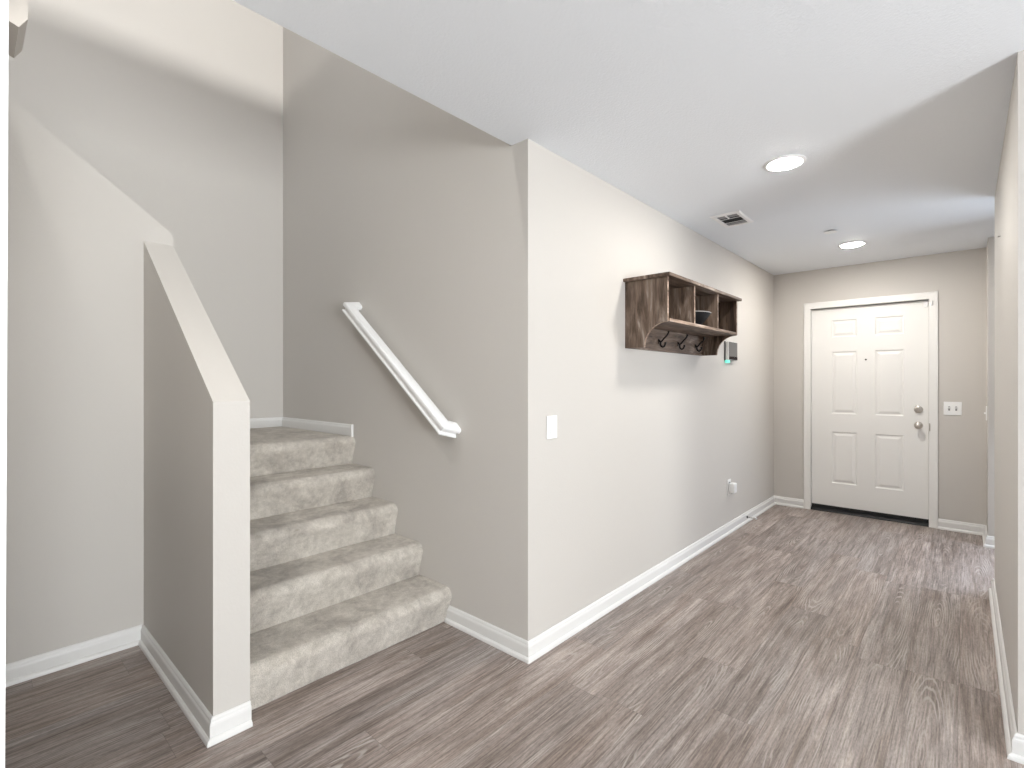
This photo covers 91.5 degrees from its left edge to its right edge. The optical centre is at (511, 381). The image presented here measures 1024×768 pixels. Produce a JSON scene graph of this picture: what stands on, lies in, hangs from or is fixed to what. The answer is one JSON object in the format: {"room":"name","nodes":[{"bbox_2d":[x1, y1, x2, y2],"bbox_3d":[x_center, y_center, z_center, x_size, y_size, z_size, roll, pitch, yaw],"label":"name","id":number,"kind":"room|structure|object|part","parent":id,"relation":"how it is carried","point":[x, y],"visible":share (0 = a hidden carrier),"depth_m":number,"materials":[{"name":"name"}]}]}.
{"room":"entrance hallway","nodes":[
{"label":"entrance hallway","id":0,"kind":"room"},
{"bbox_2d":[6,97,172,663],"bbox_3d":[-3.265,0.002,1.030,0.120,2.596,4.337,0,0,42],"label":"wall","id":1,"kind":"structure","parent":0,"point":[75,470],"depth_m":2.30,"materials":[{"name":"grey paint"}]},
{"bbox_2d":[8,0,282,427],"bbox_3d":[-3.542,-1.300,2.392,0.120,5.200,4.780,0,0,42],"label":"wall","id":2,"kind":"structure","parent":0,"point":[177,104],"depth_m":3.64,"materials":[{"name":"grey paint"}]},
{"bbox_2d":[144,241,249,715],"bbox_3d":[-1.423,0.296,2.202,1.032,2.008,0.126,0,0,42],"label":"wall","id":3,"kind":"structure","parent":0,"point":[197,406],"depth_m":2.01,"materials":[{"name":"grey paint"}]},
{"bbox_2d":[283,27,510,631],"bbox_3d":[-0.951,-1.300,3.349,2.670,5.200,0.120,0,0,42],"label":"wall","id":4,"kind":"structure","parent":0,"point":[396,205],"depth_m":2.96,"materials":[{"name":"grey paint"}]},
{"bbox_2d":[250,417,352,436],"bbox_3d":[-1.811,0.332,3.386,1.105,0.090,0.979,0,0,42],"label":"baseboard","id":5,"kind":"structure","parent":4,"relation":"attached to","point":[313,425],"depth_m":3.83,"materials":[{"name":"white paint"}]},
{"bbox_2d":[342,302,460,437],"bbox_3d":[-0.698,-0.116,2.962,1.056,0.836,0.110,0,0,42],"label":"handrail","id":6,"kind":"object","parent":4,"relation":"attached to","point":[442,426],"visible":1,"depth_m":2.85,"materials":[{"name":"white wood"}]},
{"bbox_2d":[5,505,1023,767],"bbox_3d":[0.844,1.360,0.855,8.700,0.120,9.800,0,0,42],"label":"floor","id":7,"kind":"structure","parent":0,"point":[798,638],"depth_m":2.12,"materials":[{"name":"laminate"}]},
{"bbox_2d":[250,427,451,709],"bbox_3d":[-1.456,0.831,3.022,2.111,0.935,1.040,0,0,42],"label":"staircase","id":8,"kind":"structure","parent":7,"relation":"on","point":[333,584],"depth_m":2.60,"materials":[{"name":"beige carpet"}]},
{"bbox_2d":[811,506,928,526],"bbox_3d":[3.440,1.287,4.837,0.928,0.025,0.148,0,0,42],"label":"threshold","id":9,"kind":"object","parent":7,"relation":"on","point":[918,523],"visible":0.75,"depth_m":4.76,"materials":[{"name":"black metal"}]},
{"bbox_2d":[233,0,1023,274],"bbox_3d":[1.251,-1.285,0.485,7.600,0.310,9.800,0,0,42],"label":"ceiling","id":10,"kind":"structure","parent":0,"point":[897,110],"depth_m":1.99,"materials":[{"name":"white paint"}]},
{"bbox_2d":[9,0,27,57],"bbox_3d":[-1.464,-1.064,1.436,0.199,0.152,0.090,0,0,42],"label":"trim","id":11,"kind":"structure","parent":10,"relation":"attached to","point":[18,9],"depth_m":1.40,"materials":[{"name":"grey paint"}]},
{"bbox_2d":[710,210,753,227],"bbox_3d":[1.539,-1.134,3.490,0.196,0.010,0.307,0,0,42],"label":"ceiling vent","id":12,"kind":"object","parent":10,"relation":"in","point":[735,218],"visible":1,"depth_m":3.47,"materials":[{"name":"white metal"}]},
{"bbox_2d":[763,154,806,171],"bbox_3d":[1.418,-1.131,2.596,0.198,0.017,0.198,0,0,42],"label":"recessed light","id":13,"kind":"object","parent":10,"relation":"in","point":[787,162],"visible":1,"depth_m":2.57,"materials":[{"name":"white plastic"}]},
{"bbox_2d":[838,241,866,247],"bbox_3d":[2.816,-1.131,4.129,0.198,0.017,0.198,0,0,42],"label":"recessed light","id":14,"kind":"object","parent":10,"relation":"in","point":[854,243],"visible":1,"depth_m":4.10,"materials":[{"name":"white plastic"}]},
{"bbox_2d":[509,139,773,640],"bbox_3d":[1.391,0.080,3.876,0.120,2.440,4.050,0,0,42],"label":"wall","id":15,"kind":"structure","parent":0,"point":[640,462],"depth_m":2.83,"materials":[{"name":"grey paint"}]},
{"bbox_2d":[547,415,556,438],"bbox_3d":[0.199,0.223,2.464,0.011,0.114,0.080,0,0,42],"label":"light switch","id":16,"kind":"object","parent":15,"relation":"attached to","point":[551,420],"visible":1,"depth_m":2.46,"materials":[{"name":"white plastic"}]},
{"bbox_2d":[444,495,803,663],"bbox_3d":[1.321,1.256,3.921,4.122,0.088,0.598,0,0,-44],"label":"baseboard","id":17,"kind":"structure","parent":15,"relation":"attached to","point":[526,651],"depth_m":2.70,"materials":[{"name":"white paint"}]},
{"bbox_2d":[623,272,741,355],"bbox_3d":[1.183,-0.410,3.339,0.292,0.415,1.225,0,0,42],"label":"shelf","id":18,"kind":"object","parent":15,"relation":"attached to","point":[660,308],"visible":1,"depth_m":3.15,"materials":[{"name":"laminate"}]},
{"bbox_3d":[0.786,-0.400,2.918,0.268,0.394,0.018,0,0,42],"label":"panel","id":19,"kind":"part","parent":18,"relation":"part of","materials":[{"name":"laminate"}]},
{"bbox_2d":[695,311,710,324],"bbox_3d":[1.207,-0.414,3.375,0.265,0.100,0.265,0,0,42],"label":"bowl","id":20,"kind":"object","parent":18,"relation":"on","point":[701,317],"visible":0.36,"depth_m":3.28,"materials":[{"name":"black ceramic"}]},
{"bbox_3d":[1.560,-0.400,3.772,0.268,0.394,0.018,0,0,42],"label":"panel","id":21,"kind":"part","parent":18,"relation":"part of","materials":[{"name":"laminate"}]},
{"bbox_2d":[727,479,730,494],"bbox_3d":[1.877,0.908,4.313,0.009,0.133,0.080,0,0,42],"label":"wall outlet","id":22,"kind":"object","parent":15,"relation":"attached to","point":[729,480],"visible":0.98,"depth_m":4.30,"materials":[{"name":"white plastic"}]},
{"bbox_2d":[729,482,736,492],"bbox_3d":[1.904,0.912,4.302,0.050,0.085,0.070,0,0,42],"label":"plug","id":23,"kind":"object","parent":22,"relation":"attached to","point":[732,486],"visible":1,"depth_m":4.28,"materials":[{"name":"white plastic"}]},
{"bbox_2d":[724,341,736,362],"bbox_3d":[1.891,-0.256,4.307,0.038,0.185,0.230,0,0,42],"label":"alarm keypad","id":24,"kind":"object","parent":15,"relation":"attached to","point":[730,348],"visible":1,"depth_m":4.25,"materials":[{"name":"grey plastic"}]},
{"bbox_3d":[1.879,-0.266,4.318,0.005,0.164,0.230,0,0,42],"label":"plate","id":25,"kind":"part","parent":24,"relation":"part of","materials":[{"name":"grey plastic"}]},
{"bbox_2d":[774,247,986,525],"bbox_3d":[3.499,0.080,4.792,1.770,2.440,0.140,0,0,42],"label":"wall","id":26,"kind":"structure","parent":0,"point":[959,278],"depth_m":4.43,"materials":[{"name":"grey paint"}]},
{"bbox_2d":[811,300,928,522],"bbox_3d":[3.411,0.268,4.811,0.931,2.010,0.116,0,0,42],"label":"door","id":27,"kind":"structure","parent":26,"relation":"in","point":[870,404],"depth_m":4.78,"materials":[{"name":"white paint"}]},
{"bbox_3d":[3.687,0.395,4.530,0.066,0.066,0.070,0,0,42],"label":"knob","id":28,"kind":"part","parent":27,"relation":"part of","materials":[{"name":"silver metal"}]},
{"bbox_2d":[804,291,937,528],"bbox_3d":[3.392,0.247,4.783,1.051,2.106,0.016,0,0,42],"label":"trim","id":29,"kind":"structure","parent":26,"relation":"attached to","point":[932,296],"depth_m":4.65,"materials":[{"name":"white paint"}]},
{"bbox_2d":[944,402,961,414],"bbox_3d":[3.852,0.232,4.363,0.120,0.116,0.019,0,0,42],"label":"light switch","id":30,"kind":"object","parent":26,"relation":"attached to","point":[950,408],"visible":1,"depth_m":4.36,"materials":[{"name":"white plastic"}]},
{"bbox_2d":[987,237,994,536],"bbox_3d":[4.023,0.080,3.959,0.365,2.440,0.390,0,0,42],"label":"wall","id":31,"kind":"structure","parent":0,"point":[991,240],"depth_m":3.92,"materials":[{"name":"grey paint"}]},
{"bbox_2d":[938,518,994,548],"bbox_3d":[3.867,1.256,4.067,0.287,0.088,0.728,0,0,2],"label":"baseboard","id":32,"kind":"structure","parent":31,"relation":"attached to","point":[957,526],"depth_m":4.29,"materials":[{"name":"white paint"}]},
{"bbox_2d":[995,50,1023,734],"bbox_3d":[3.864,0.080,1.032,4.065,2.440,1.822,0,0,42],"label":"wall","id":33,"kind":"structure","parent":0,"point":[1009,193],"depth_m":2.00,"materials":[{"name":"grey paint"}]},
{"bbox_2d":[988,579,1023,764],"bbox_3d":[2.817,1.256,1.982,1.292,0.088,1.876,0,0,42],"label":"baseboard","id":34,"kind":"structure","parent":33,"relation":"attached to","point":[1014,741],"depth_m":2.02,"materials":[{"name":"white paint"}]},
{"bbox_3d":[-1.516,0.080,1.345,2.046,2.440,0.114,0,0,42],"label":"wall","id":35,"kind":"structure","parent":0,"visible":0},
{"bbox_2d":[0,0,8,767],"bbox_3d":[-0.749,0.080,0.654,0.018,2.440,0.130,0,0,42],"label":"trim","id":36,"kind":"structure","parent":35,"relation":"attached to","point":[4,4],"depth_m":0.69,"materials":[{"name":"white paint"}]},
{"bbox_2d":[5,624,252,747],"bbox_3d":[-1.607,1.256,1.980,1.136,0.088,0.574,0,0,35],"label":"baseboard","id":37,"kind":"structure","parent":35,"relation":"attached to","point":[212,730],"depth_m":2.17,"materials":[{"name":"white paint"}]}
]}

